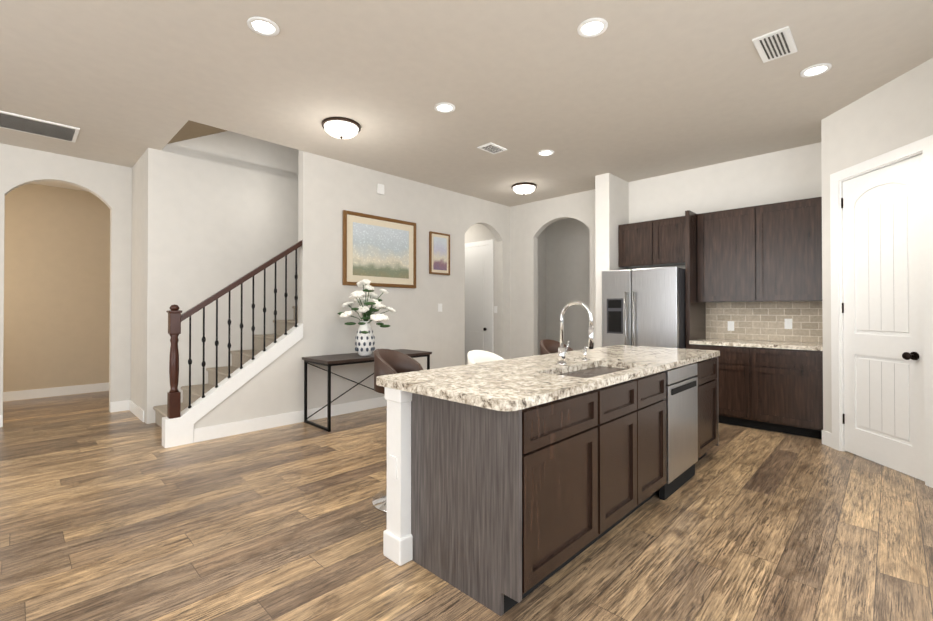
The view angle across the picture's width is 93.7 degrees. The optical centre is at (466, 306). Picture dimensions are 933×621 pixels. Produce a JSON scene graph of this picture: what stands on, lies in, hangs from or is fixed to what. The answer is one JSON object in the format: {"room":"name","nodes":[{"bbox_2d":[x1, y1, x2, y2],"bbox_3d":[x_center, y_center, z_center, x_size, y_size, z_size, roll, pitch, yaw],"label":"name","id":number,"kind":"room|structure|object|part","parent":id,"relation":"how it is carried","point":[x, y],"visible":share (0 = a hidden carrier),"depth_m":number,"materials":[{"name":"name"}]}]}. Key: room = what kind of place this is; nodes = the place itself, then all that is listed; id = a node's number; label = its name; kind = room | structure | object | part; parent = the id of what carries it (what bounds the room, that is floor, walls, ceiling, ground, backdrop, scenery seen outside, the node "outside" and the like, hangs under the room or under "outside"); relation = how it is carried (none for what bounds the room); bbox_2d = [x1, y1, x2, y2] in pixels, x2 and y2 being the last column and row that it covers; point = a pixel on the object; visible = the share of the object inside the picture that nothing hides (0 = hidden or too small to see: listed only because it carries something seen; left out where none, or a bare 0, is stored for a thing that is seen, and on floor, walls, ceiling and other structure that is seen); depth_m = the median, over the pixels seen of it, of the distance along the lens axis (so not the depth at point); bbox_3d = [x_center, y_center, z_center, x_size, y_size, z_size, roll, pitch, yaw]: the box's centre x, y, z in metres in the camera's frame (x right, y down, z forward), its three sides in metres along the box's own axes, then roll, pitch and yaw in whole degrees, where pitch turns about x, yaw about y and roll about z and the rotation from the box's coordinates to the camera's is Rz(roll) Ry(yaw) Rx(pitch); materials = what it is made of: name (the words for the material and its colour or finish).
{"room":"kitchen","nodes":[
{"label":"kitchen","id":0,"kind":"room"},
{"bbox_2d":[3,183,109,391],"bbox_3d":[-6.495,-0.221,6.147,0.120,3.100,6.200,0,-1,44],"label":"wall","id":1,"kind":"structure","parent":0,"point":[56,283],"depth_m":6.48,"materials":[{"name":"beige paint"}]},
{"bbox_2d":[3,382,108,401],"bbox_3d":[-6.864,1.260,5.657,0.011,0.130,4.600,0,-1,44],"label":"baseboard","id":2,"kind":"structure","parent":1,"relation":"attached to","point":[88,388],"depth_m":6.46,"materials":[{"name":"white wood"}]},
{"bbox_2d":[0,143,131,414],"bbox_3d":[-5.772,-0.237,4.164,0.120,3.100,4.360,0,-1,44],"label":"wall","id":3,"kind":"structure","parent":0,"point":[109,185],"depth_m":5.46,"materials":[{"name":"paint"}]},
{"bbox_2d":[0,415,2,426],"bbox_3d":[-6.086,1.245,3.732,0.014,0.130,2.920,0,-1,44],"label":"baseboard","id":4,"kind":"structure","parent":3,"relation":"attached to","point":[1,416],"depth_m":4.77,"materials":[{"name":"white wood"}]},
{"bbox_2d":[130,151,145,421],"bbox_3d":[-3.937,-1.477,5.347,0.880,5.600,0.120,0,-1,44],"label":"wall","id":5,"kind":"structure","parent":0,"point":[138,251],"depth_m":5.26,"materials":[{"name":"paint"}]},
{"bbox_2d":[128,400,143,421],"bbox_3d":[-3.983,1.257,5.275,0.877,0.130,0.011,0,-1,44],"label":"baseboard","id":6,"kind":"structure","parent":5,"relation":"attached to","point":[135,409],"depth_m":5.24,"materials":[{"name":"white wood"}]},
{"bbox_2d":[167,120,226,143],"bbox_3d":[-1.855,-2.897,5.960,1.024,2.129,3.637,0,-1,44],"label":"ceiling soffit","id":7,"kind":"structure","parent":0,"point":[189,129],"depth_m":4.96,"materials":[{"name":"paint"}]},
{"bbox_2d":[145,131,298,423],"bbox_3d":[-2.293,-1.470,6.322,0.120,5.600,3.810,0,-1,44],"label":"wall","id":8,"kind":"structure","parent":0,"point":[213,227],"depth_m":5.38,"materials":[{"name":"paint"}]},
{"bbox_2d":[194,338,302,428],"bbox_3d":[-2.275,0.830,4.628,0.060,0.973,1.090,0,-1,44],"label":"wall","id":9,"kind":"structure","parent":0,"point":[275,387],"depth_m":4.72,"materials":[{"name":"paint"}]},
{"bbox_2d":[194,396,386,442],"bbox_3d":[-1.323,1.259,5.551,0.011,0.130,3.737,0,-1,44],"label":"baseboard","id":10,"kind":"structure","parent":9,"relation":"attached to","point":[229,429],"depth_m":4.79,"materials":[{"name":"white wood"}]},
{"bbox_2d":[298,150,509,409],"bbox_3d":[-0.913,-1.472,6.021,0.220,5.600,5.060,0,-1,44],"label":"wall","id":11,"kind":"structure","parent":0,"point":[330,190],"depth_m":5.78,"materials":[{"name":"paint"}]},
{"bbox_3d":[-1.114,-0.714,5.765,0.035,0.920,1.140,0,-1,44],"label":"picture frame","id":12,"kind":"part","parent":11,"relation":"part of","materials":[{"name":"multicoloured paper"}]},
{"bbox_2d":[377,183,383,194],"bbox_3d":[-1.130,-1.539,5.758,0.030,0.130,0.100,0,-1,44],"label":"sensor","id":13,"kind":"object","parent":11,"relation":"attached to","point":[380,188],"visible":0.94,"depth_m":5.74,"materials":[{"name":"white plastic"}]},
{"bbox_3d":[-0.397,-0.778,6.504,0.035,0.620,0.400,0,-1,44],"label":"picture frame","id":14,"kind":"part","parent":11,"relation":"part of","materials":[{"name":"multicoloured paper"}]},
{"bbox_2d":[438,304,441,311],"bbox_3d":[-0.392,0.022,6.521,0.009,0.120,0.080,0,-1,44],"label":"switch plate","id":15,"kind":"object","parent":11,"relation":"attached to","point":[440,308],"depth_m":6.51,"materials":[{"name":"white plastic"}]},
{"bbox_2d":[0,391,932,620],"bbox_3d":[-0.744,1.371,5.082,11.600,0.100,12.700,0,-1,44],"label":"floor","id":16,"kind":"structure","parent":0,"point":[107,515],"depth_m":2.47,"materials":[{"name":"brown wood"}]},
{"bbox_2d":[153,306,297,427],"bbox_3d":[-1.960,0.091,5.827,1.024,2.470,3.470,0,-1,44],"label":"stairs","id":17,"kind":"structure","parent":16,"relation":"on","point":[161,410],"depth_m":5.20,"materials":[{"name":"carpet"}]},
{"bbox_2d":[162,240,302,447],"bbox_3d":[-2.372,0.278,4.565,0.136,2.076,1.317,0,-1,44],"label":"stair railing","id":18,"kind":"object","parent":17,"relation":"attached to","point":[177,426],"visible":1,"depth_m":4.38,"materials":[{"name":"brown wood"}]},
{"bbox_2d":[302,349,431,431],"bbox_3d":[-1.157,0.952,5.277,0.600,0.740,1.440,0,-1,44],"label":"desk","id":19,"kind":"object","parent":16,"relation":"on","point":[329,361],"visible":0.81,"depth_m":4.93,"materials":[{"name":"black metal"}]},
{"bbox_2d":[337,279,395,355],"bbox_3d":[-1.181,0.133,5.108,0.626,0.891,0.672,0,-1,44],"label":"vase","id":20,"kind":"object","parent":19,"relation":"on","point":[364,338],"visible":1,"depth_m":5.03,"materials":[{"name":"white ceramic"}]},
{"bbox_2d":[372,349,423,512],"bbox_3d":[-0.422,0.799,2.949,0.419,1.010,0.419,0,-1,44],"label":"stool","id":21,"kind":"object","parent":16,"relation":"on","point":[387,361],"visible":0.23,"depth_m":2.98,"materials":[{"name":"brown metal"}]},
{"bbox_2d":[468,350,504,363],"bbox_3d":[0.206,0.838,3.538,0.420,0.940,0.420,0,-1,44],"label":"stool","id":22,"kind":"object","parent":16,"relation":"on","point":[477,356],"visible":0.1,"depth_m":3.69,"materials":[{"name":"white plastic"}]},
{"bbox_2d":[380,353,719,615],"bbox_3d":[0.910,0.865,3.064,0.842,0.880,2.998,0,-1,44],"label":"kitchen island","id":23,"kind":"object","parent":16,"relation":"on","point":[511,483],"depth_m":2.12,"materials":[{"name":"brown wood"}]},
{"bbox_2d":[376,345,663,392],"bbox_3d":[0.714,0.406,3.232,0.520,0.040,2.975,0,-1,44],"label":"island countertop","id":24,"kind":"structure","parent":23,"relation":"on","point":[429,380],"depth_m":2.68,"materials":[{"name":"beige stone"}]},
{"bbox_2d":[557,301,593,364],"bbox_3d":[0.794,0.174,2.896,0.259,0.417,0.353,0,-1,44],"label":"faucet","id":25,"kind":"object","parent":24,"relation":"on","point":[562,352],"visible":1,"depth_m":2.84,"materials":[{"name":"silver metal"}]},
{"bbox_2d":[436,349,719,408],"bbox_3d":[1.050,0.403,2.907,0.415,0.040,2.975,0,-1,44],"label":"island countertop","id":26,"kind":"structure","parent":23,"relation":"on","point":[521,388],"depth_m":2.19,"materials":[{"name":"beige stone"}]},
{"bbox_2d":[540,339,573,354],"bbox_3d":[0.916,0.824,4.270,0.418,0.980,0.418,0,-1,44],"label":"stool","id":27,"kind":"object","parent":16,"relation":"on","point":[548,346],"visible":0.1,"depth_m":4.42,"materials":[{"name":"brown leather"}]},
{"bbox_2d":[602,266,685,348],"bbox_3d":[2.332,0.437,5.562,0.920,1.775,0.892,0,-1,44],"label":"fridge","id":28,"kind":"object","parent":16,"relation":"on","point":[643,307],"visible":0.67,"depth_m":5.22,"materials":[{"name":"silver metal"}]},
{"bbox_2d":[689,338,822,438],"bbox_3d":[3.241,0.859,4.880,1.207,0.920,0.640,0,-1,44],"label":"base cabinet","id":29,"kind":"object","parent":16,"relation":"on","point":[775,386],"visible":0.73,"depth_m":4.56,"materials":[{"name":"brown wood"}]},
{"bbox_2d":[0,0,932,206],"bbox_3d":[-0.744,-1.829,5.107,11.600,0.100,12.700,0,-1,44],"label":"ceiling","id":30,"kind":"structure","parent":0,"point":[636,90],"depth_m":3.44,"materials":[{"name":"paint"}]},
{"bbox_2d":[0,111,79,142],"bbox_3d":[-4.477,-1.779,4.132,0.500,0.014,1.200,0,-1,44],"label":"ceiling vent","id":31,"kind":"object","parent":30,"relation":"in","point":[21,123],"visible":0.98,"depth_m":4.33,"materials":[{"name":"grey metal"}]},
{"bbox_2d":[247,16,279,35],"bbox_3d":[-1.303,-1.791,2.807,0.188,0.011,0.188,0,0,17],"label":"recessed light","id":32,"kind":"object","parent":30,"relation":"in","point":[263,26],"depth_m":2.80,"materials":[{"name":"white plastic"}]},
{"bbox_2d":[322,117,360,138],"bbox_3d":[-1.234,-1.718,4.314,0.368,0.136,0.368,0,0,-1],"label":"flush-mount dome light","id":33,"kind":"object","parent":30,"relation":"attached to","point":[341,128],"depth_m":4.21,"materials":[{"name":"white glass"}]},
{"bbox_2d":[434,102,454,112],"bbox_3d":[-0.196,-1.782,3.934,0.188,0.011,0.188,0,0,17],"label":"recessed light","id":34,"kind":"object","parent":30,"relation":"in","point":[443,107],"depth_m":3.93,"materials":[{"name":"white plastic"}]},
{"bbox_2d":[477,142,506,153],"bbox_3d":[0.291,-1.773,4.925,0.200,0.014,0.280,0,-1,44],"label":"ceiling vent","id":35,"kind":"object","parent":30,"relation":"in","point":[491,148],"visible":1,"depth_m":4.91,"materials":[{"name":"white metal"}]},
{"bbox_2d":[511,182,536,194],"bbox_3d":[0.849,-1.701,6.446,0.368,0.136,0.368,0,0,-1],"label":"flush-mount dome light","id":36,"kind":"object","parent":30,"relation":"attached to","point":[524,188],"depth_m":6.34,"materials":[{"name":"white glass"}]},
{"bbox_2d":[537,150,553,155],"bbox_3d":[0.919,-1.773,5.068,0.188,0.011,0.188,0,-1,35],"label":"recessed light","id":37,"kind":"object","parent":30,"relation":"in","point":[543,152],"depth_m":5.05,"materials":[{"name":"white plastic"}]},
{"bbox_2d":[577,18,607,36],"bbox_3d":[0.811,-1.791,2.818,0.188,0.011,0.188,0,-1,35],"label":"recessed light","id":38,"kind":"object","parent":30,"relation":"in","point":[590,27],"depth_m":2.81,"materials":[{"name":"white plastic"}]},
{"bbox_2d":[752,26,796,62],"bbox_3d":[2.120,-1.788,3.004,0.200,0.014,0.370,0,-1,44],"label":"ceiling vent","id":39,"kind":"object","parent":30,"relation":"in","point":[775,44],"visible":1,"depth_m":2.98,"materials":[{"name":"white metal"}]},
{"bbox_2d":[800,63,831,76],"bbox_3d":[2.649,-1.787,3.319,0.188,0.011,0.188,0,0,17],"label":"recessed light","id":40,"kind":"object","parent":30,"relation":"in","point":[814,70],"depth_m":3.31,"materials":[{"name":"white plastic"}]},
{"bbox_2d":[465,223,496,354],"bbox_3d":[-0.140,-0.203,8.438,2.050,3.100,0.120,0,-1,44],"label":"wall","id":41,"kind":"structure","parent":0,"point":[476,232],"depth_m":7.75,"materials":[{"name":"paint"}]},
{"bbox_2d":[465,239,492,364],"bbox_3d":[0.115,0.081,8.045,0.930,2.525,0.080,0,-1,44],"label":"door","id":42,"kind":"structure","parent":41,"relation":"attached to","point":[478,295],"depth_m":7.98,"materials":[{"name":"white wood"}]},
{"bbox_2d":[595,173,628,347],"bbox_3d":[2.076,-0.221,6.134,0.200,3.100,0.720,0,-1,44],"label":"wall","id":43,"kind":"structure","parent":0,"point":[611,202],"depth_m":5.91,"materials":[{"name":"paint"}]},
{"bbox_2d":[510,142,821,358],"bbox_3d":[2.422,-0.221,6.217,4.480,3.100,0.120,0,-1,44],"label":"wall","id":44,"kind":"structure","parent":0,"point":[791,174],"depth_m":5.93,"materials":[{"name":"paint"}]},
{"bbox_2d":[538,218,589,354],"bbox_3d":[2.060,-0.209,7.697,4.000,3.100,1.500,0,-1,44],"label":"arch","id":45,"kind":"object","parent":44,"relation":"in","point":[563,262],"visible":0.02,"depth_m":8.68,"materials":[{"name":"paint"}]},
{"bbox_2d":[618,221,649,268],"bbox_3d":[2.386,-0.823,5.924,0.538,0.580,0.352,0,-1,44],"label":"upper cabinet","id":46,"kind":"object","parent":44,"relation":"attached to","point":[632,236],"depth_m":5.86,"materials":[{"name":"brown wood"}]},
{"bbox_2d":[646,213,693,266],"bbox_3d":[2.681,-0.825,5.638,0.541,0.580,0.352,0,-1,44],"label":"upper cabinet","id":47,"kind":"object","parent":44,"relation":"attached to","point":[669,241],"depth_m":5.52,"materials":[{"name":"brown wood"}]},
{"bbox_2d":[694,207,749,304],"bbox_3d":[3.148,-0.584,5.183,0.667,1.070,0.352,0,-1,44],"label":"upper cabinet","id":48,"kind":"object","parent":44,"relation":"attached to","point":[719,236],"depth_m":5.12,"materials":[{"name":"brown wood"}]},
{"bbox_2d":[706,301,822,342],"bbox_3d":[3.457,0.175,5.108,1.207,0.449,0.020,0,-1,44],"label":"backsplash","id":49,"kind":"structure","parent":44,"relation":"attached to","point":[801,321],"depth_m":5.08,"materials":[{"name":"tile"}]},
{"bbox_2d":[746,197,821,301],"bbox_3d":[3.535,-0.587,4.806,0.667,1.070,0.352,0,-1,44],"label":"upper cabinet","id":50,"kind":"object","parent":44,"relation":"attached to","point":[772,252],"depth_m":4.69,"materials":[{"name":"brown wood"}]},
{"bbox_2d":[821,58,932,432],"bbox_3d":[3.422,-0.246,3.037,0.120,3.100,2.300,0,0,2],"label":"wall","id":51,"kind":"structure","parent":0,"point":[895,113],"depth_m":3.72,"materials":[{"name":"paint"}]},
{"bbox_2d":[822,430,831,447],"bbox_3d":[3.354,1.239,3.028,0.011,0.130,2.300,0,0,2],"label":"baseboard","id":52,"kind":"structure","parent":51,"relation":"attached to","point":[826,438],"depth_m":4.11,"materials":[{"name":"white wood"}]},
{"bbox_2d":[830,135,932,487],"bbox_3d":[3.384,0.041,3.587,0.144,2.535,0.940,0,0,2],"label":"door","id":53,"kind":"structure","parent":51,"relation":"attached to","point":[881,223],"depth_m":3.55,"materials":[{"name":"white wood"}]}
]}

